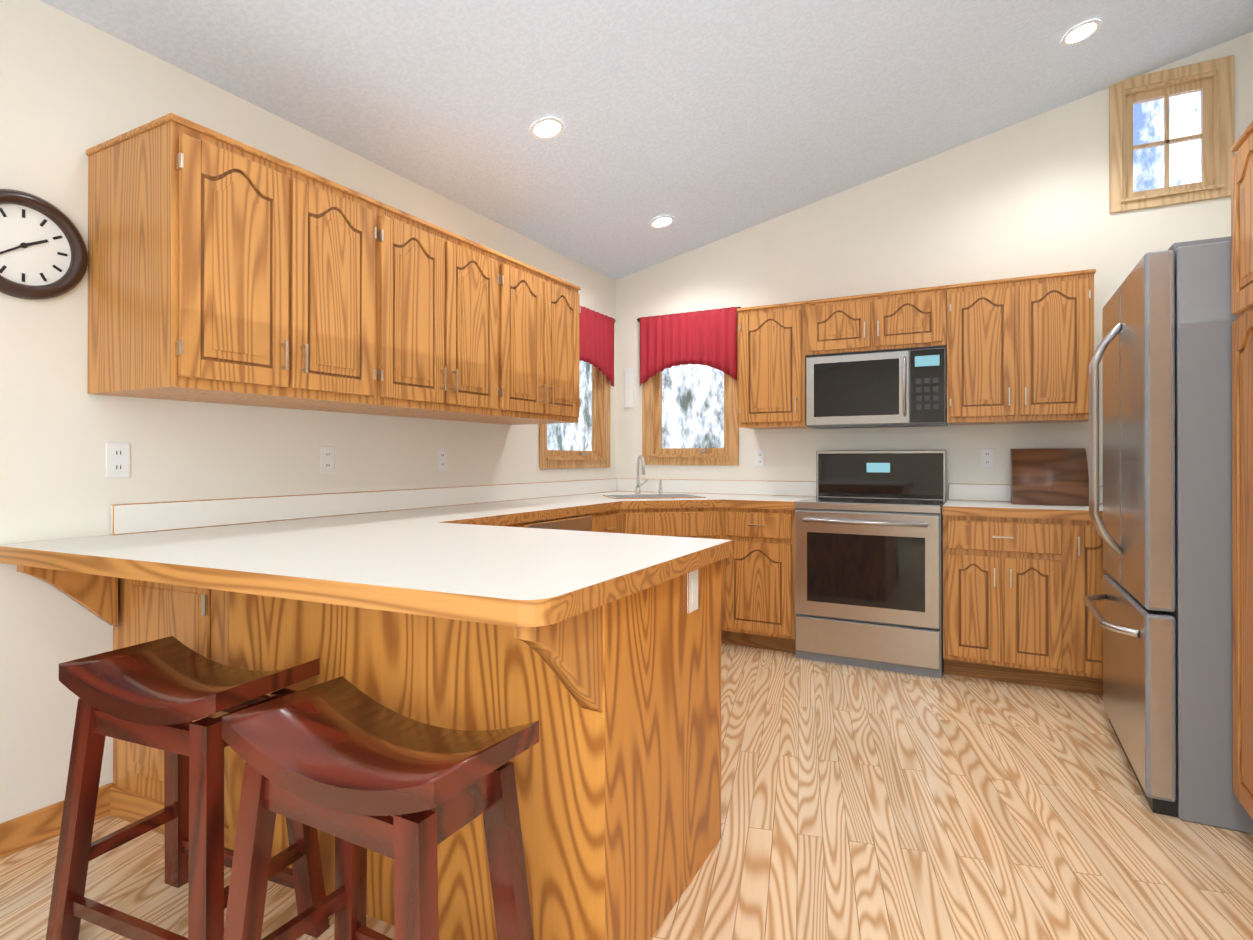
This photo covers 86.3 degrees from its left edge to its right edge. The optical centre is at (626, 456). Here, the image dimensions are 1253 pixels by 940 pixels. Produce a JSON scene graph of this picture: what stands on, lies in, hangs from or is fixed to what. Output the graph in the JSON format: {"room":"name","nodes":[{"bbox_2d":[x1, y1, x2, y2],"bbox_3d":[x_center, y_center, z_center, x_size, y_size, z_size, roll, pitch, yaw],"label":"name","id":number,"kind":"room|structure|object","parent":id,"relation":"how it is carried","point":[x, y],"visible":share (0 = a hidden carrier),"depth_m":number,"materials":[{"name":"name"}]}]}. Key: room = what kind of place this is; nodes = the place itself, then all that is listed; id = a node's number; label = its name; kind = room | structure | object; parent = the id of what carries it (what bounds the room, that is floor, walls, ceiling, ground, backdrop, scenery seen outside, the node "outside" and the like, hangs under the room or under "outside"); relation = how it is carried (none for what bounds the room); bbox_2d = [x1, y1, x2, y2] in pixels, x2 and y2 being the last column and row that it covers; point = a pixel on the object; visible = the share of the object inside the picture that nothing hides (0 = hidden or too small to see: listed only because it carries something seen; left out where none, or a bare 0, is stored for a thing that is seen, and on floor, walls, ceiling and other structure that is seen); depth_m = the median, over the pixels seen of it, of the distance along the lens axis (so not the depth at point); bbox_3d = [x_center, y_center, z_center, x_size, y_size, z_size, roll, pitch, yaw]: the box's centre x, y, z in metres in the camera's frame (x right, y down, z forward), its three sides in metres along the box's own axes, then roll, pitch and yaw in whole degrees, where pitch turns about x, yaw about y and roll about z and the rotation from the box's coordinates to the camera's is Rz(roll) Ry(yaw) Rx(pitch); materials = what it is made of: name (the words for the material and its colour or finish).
{"room":"kitchen","nodes":[
{"label":"kitchen","id":0,"kind":"room"},
{"bbox_2d":[0,0,615,823],"bbox_3d":[-1.841,-0.605,2.037,0.100,3.550,7.250,0,0,28],"label":"wall","id":1,"kind":"structure","parent":0,"point":[72,88],"depth_m":2.17,"materials":[{"name":"beige paint"}]},
{"bbox_2d":[0,189,87,299],"bbox_3d":[-1.791,-0.630,1.987,0.034,0.316,0.316,0,0,28],"label":"wall clock","id":2,"kind":"object","parent":1,"relation":"attached to","point":[43,253],"visible":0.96,"depth_m":2.02,"materials":[{"name":"black plastic"}]},
{"bbox_2d":[0,782,114,858],"bbox_3d":[-1.782,1.120,2.033,0.022,0.100,0.412,0,0,28],"label":"baseboard","id":3,"kind":"structure","parent":1,"relation":"attached to","point":[23,832],"depth_m":2.01,"materials":[{"name":"brown wood"}]},
{"bbox_2d":[106,442,129,477],"bbox_3d":[-1.684,0.010,2.213,0.008,0.116,0.070,0,0,28],"label":"electrical outlet","id":4,"kind":"object","parent":1,"relation":"attached to","point":[117,460],"visible":1,"depth_m":2.21,"materials":[{"name":"white plastic"}]},
{"bbox_2d":[86,112,397,411],"bbox_3d":[-1.318,-0.592,2.375,0.496,0.782,0.800,0,0,28],"label":"upper cabinet","id":5,"kind":"object","parent":1,"relation":"attached to","point":[223,269],"depth_m":2.10,"materials":[{"name":"brown wood"}]},
{"bbox_2d":[320,446,333,472],"bbox_3d":[-1.306,0.013,2.918,0.008,0.116,0.070,0,0,28],"label":"electrical outlet","id":6,"kind":"object","parent":1,"relation":"attached to","point":[326,459],"visible":1,"depth_m":2.91,"materials":[{"name":"white plastic"}]},
{"bbox_2d":[343,209,513,419],"bbox_3d":[-0.992,-0.590,2.983,0.496,0.782,0.872,0,0,28],"label":"upper cabinet","id":7,"kind":"object","parent":1,"relation":"attached to","point":[456,292],"depth_m":2.91,"materials":[{"name":"brown wood"}]},
{"bbox_2d":[437,449,446,470],"bbox_3d":[-0.975,0.015,3.536,0.008,0.116,0.070,0,0,28],"label":"electrical outlet","id":8,"kind":"object","parent":1,"relation":"attached to","point":[441,459],"visible":1,"depth_m":3.53,"materials":[{"name":"white plastic"}]},
{"bbox_2d":[453,259,580,424],"bbox_3d":[-0.666,-0.588,3.591,0.496,0.782,0.800,0,0,28],"label":"upper cabinet","id":9,"kind":"object","parent":1,"relation":"attached to","point":[547,308],"depth_m":3.52,"materials":[{"name":"brown wood"}]},
{"bbox_2d":[539,360,609,468],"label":"window","id":10,"kind":"structure","parent":1,"relation":"in","point":[598,456],"depth_m":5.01,"materials":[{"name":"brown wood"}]},
{"bbox_2d":[579,306,615,386],"bbox_3d":[-0.312,-0.796,4.690,0.052,0.520,0.970,0,0,28],"label":"valance","id":11,"kind":"object","parent":10,"relation":"attached to","point":[596,339],"visible":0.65,"depth_m":4.86,"materials":[{"name":"red fabric"}]},
{"bbox_2d":[0,643,1252,939],"bbox_3d":[-0.770,1.218,1.457,5.530,0.100,7.450,0,0,28],"label":"floor","id":12,"kind":"structure","parent":0,"point":[860,803],"depth_m":2.04,"materials":[{"name":"brown wood"}]},
{"bbox_2d":[46,636,329,939],"bbox_3d":[-1.054,0.831,1.616,0.554,0.675,0.320,0,0,22],"label":"stool","id":13,"kind":"object","parent":12,"relation":"on","point":[162,694],"visible":0.77,"depth_m":1.57,"materials":[{"name":"brown wood"}]},
{"bbox_2d":[222,676,538,939],"bbox_3d":[-0.465,0.830,1.255,0.554,0.675,0.320,0,0,28],"label":"stool","id":14,"kind":"object","parent":12,"relation":"on","point":[349,766],"visible":1,"depth_m":1.23,"materials":[{"name":"brown wood"}]},
{"bbox_2d":[0,478,815,939],"bbox_3d":[-0.146,0.667,3.129,1.847,1.014,3.710,0,0,28],"label":"kitchen peninsula","id":15,"kind":"object","parent":12,"relation":"on","point":[590,626],"depth_m":1.71,"materials":[{"name":"brown wood"}]},
{"bbox_2d":[635,455,662,493],"bbox_3d":[0.136,0.126,4.729,0.165,0.276,0.252,0,0,28],"label":"faucet","id":16,"kind":"object","parent":15,"relation":"on","point":[637,490],"visible":1,"depth_m":4.74,"materials":[{"name":"silver metal"}]},
{"bbox_2d":[794,450,946,677],"bbox_3d":[1.457,0.566,3.964,0.772,1.220,0.715,0,0,28],"label":"range","id":17,"kind":"object","parent":12,"relation":"on","point":[868,558],"visible":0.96,"depth_m":3.73,"materials":[{"name":"silver glass"}]},
{"bbox_2d":[942,512,1069,690],"bbox_3d":[2.069,0.742,3.690,0.552,0.866,0.630,0,0,28],"label":"base cabinet","id":18,"kind":"object","parent":12,"relation":"on","point":[1020,582],"depth_m":3.41,"materials":[{"name":"brown wood"}]},
{"bbox_2d":[942,500,1102,515],"bbox_3d":[2.481,0.285,3.469,1.490,0.048,0.633,0,0,28],"label":"countertop","id":19,"kind":"structure","parent":18,"relation":"on","point":[995,507],"depth_m":3.44,"materials":[{"name":"white laminate"}]},
{"bbox_2d":[1011,448,1088,505],"bbox_3d":[2.337,0.106,3.703,0.350,0.308,0.302,0,0,28],"label":"bread box","id":20,"kind":"object","parent":19,"relation":"on","point":[1050,476],"visible":0.92,"depth_m":3.56,"materials":[{"name":"brown wood"}]},
{"bbox_2d":[1070,516,1106,694],"bbox_3d":[2.493,0.742,3.462,0.410,0.866,0.630,0,0,28],"label":"base cabinet","id":21,"kind":"object","parent":12,"relation":"on","point":[1087,571],"depth_m":3.25,"materials":[{"name":"brown wood"}]},
{"bbox_2d":[1083,236,1252,833],"bbox_3d":[2.233,0.234,2.426,0.908,1.875,0.910,0,0,28],"label":"refrigerator","id":22,"kind":"object","parent":12,"relation":"on","point":[1163,352],"visible":1,"depth_m":2.17,"materials":[{"name":"silver metal"}]},
{"bbox_2d":[1231,120,1252,818],"bbox_3d":[1.986,0.096,1.621,0.616,2.144,0.732,0,0,28],"label":"tall cabinet","id":23,"kind":"object","parent":12,"relation":"on","point":[1242,370],"visible":1,"depth_m":1.93,"materials":[{"name":"brown wood"}]},
{"bbox_2d":[40,0,1252,279],"bbox_3d":[-0.770,-1.693,1.467,5.530,1.289,7.450,0,0,28],"label":"ceiling","id":24,"kind":"structure","parent":0,"point":[702,122],"depth_m":3.08,"materials":[{"name":"white paint"}]},
{"bbox_2d":[530,117,564,139],"bbox_3d":[-0.371,-1.538,3.130,0.161,0.038,0.164,0,0,28],"label":"recessed light","id":25,"kind":"object","parent":24,"relation":"in","point":[547,128],"visible":1,"depth_m":3.13,"materials":[{"name":"white plastic"}]},
{"bbox_2d":[650,216,674,228],"bbox_3d":[0.232,-1.525,4.339,0.161,0.038,0.164,0,0,28],"label":"recessed light","id":26,"kind":"object","parent":24,"relation":"in","point":[661,222],"visible":1,"depth_m":4.34,"materials":[{"name":"white plastic"}]},
{"bbox_2d":[1061,19,1101,45],"bbox_3d":[2.158,-2.013,3.172,0.161,0.038,0.164,0,0,28],"label":"recessed light","id":27,"kind":"object","parent":24,"relation":"in","point":[1080,32],"visible":1,"depth_m":3.17,"materials":[{"name":"white plastic"}]},
{"bbox_2d":[616,31,1252,499],"bbox_3d":[1.627,-0.597,4.348,4.030,3.550,0.100,0,0,28],"label":"wall","id":28,"kind":"structure","parent":0,"point":[1028,197],"depth_m":4.11,"materials":[{"name":"beige paint"}]},
{"bbox_2d":[625,368,633,407],"bbox_3d":[0.021,-0.530,5.142,0.080,0.300,0.015,0,0,28],"label":"wall plaque","id":29,"kind":"object","parent":28,"relation":"attached to","point":[629,388],"visible":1,"depth_m":5.13,"materials":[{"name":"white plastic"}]},
{"bbox_2d":[642,312,738,464],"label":"window","id":30,"kind":"structure","parent":28,"relation":"in","point":[654,452],"depth_m":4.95,"materials":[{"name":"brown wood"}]},
{"bbox_2d":[637,307,740,385],"bbox_3d":[0.440,-0.795,4.877,0.820,0.520,0.052,0,0,28],"label":"valance","id":31,"kind":"object","parent":30,"relation":"attached to","point":[707,337],"visible":1,"depth_m":4.86,"materials":[{"name":"red fabric"}]},
{"bbox_2d":[755,450,764,466],"bbox_3d":[0.930,0.009,4.658,0.070,0.116,0.008,0,0,28],"label":"electrical outlet","id":32,"kind":"object","parent":28,"relation":"attached to","point":[759,458],"visible":1,"depth_m":4.66,"materials":[{"name":"white plastic"}]},
{"bbox_2d":[737,301,808,428],"bbox_3d":[1.001,-0.585,4.427,0.436,0.782,0.347,0,0,28],"label":"upper cabinet","id":33,"kind":"object","parent":28,"relation":"attached to","point":[771,338],"depth_m":4.27,"materials":[{"name":"brown wood"}]},
{"bbox_2d":[805,285,948,356],"bbox_3d":[1.546,-0.808,4.136,0.798,0.339,0.347,0,0,28],"label":"upper cabinet","id":34,"kind":"object","parent":28,"relation":"attached to","point":[919,317],"depth_m":3.97,"materials":[{"name":"brown wood"}]},
{"bbox_2d":[806,346,947,428],"bbox_3d":[1.538,-0.411,4.119,0.788,0.446,0.379,0,0,28],"label":"microwave","id":35,"kind":"object","parent":34,"relation":"attached to","point":[904,387],"visible":1,"depth_m":3.98,"materials":[{"name":"silver metal"}]},
{"bbox_2d":[981,448,993,467],"bbox_3d":[2.161,0.006,3.998,0.070,0.116,0.008,0,0,28],"label":"electrical outlet","id":36,"kind":"object","parent":28,"relation":"attached to","point":[987,457],"visible":1,"depth_m":4.00,"materials":[{"name":"white plastic"}]},
{"bbox_2d":[945,269,1095,424],"bbox_3d":[2.206,-0.587,3.781,0.694,0.782,0.347,0,0,28],"label":"upper cabinet","id":37,"kind":"object","parent":28,"relation":"attached to","point":[1020,350],"depth_m":3.62,"materials":[{"name":"brown wood"}]},
{"bbox_2d":[1109,55,1234,213],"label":"window","id":38,"kind":"structure","parent":28,"relation":"in","point":[1216,136],"depth_m":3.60,"materials":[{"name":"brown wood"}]}
]}

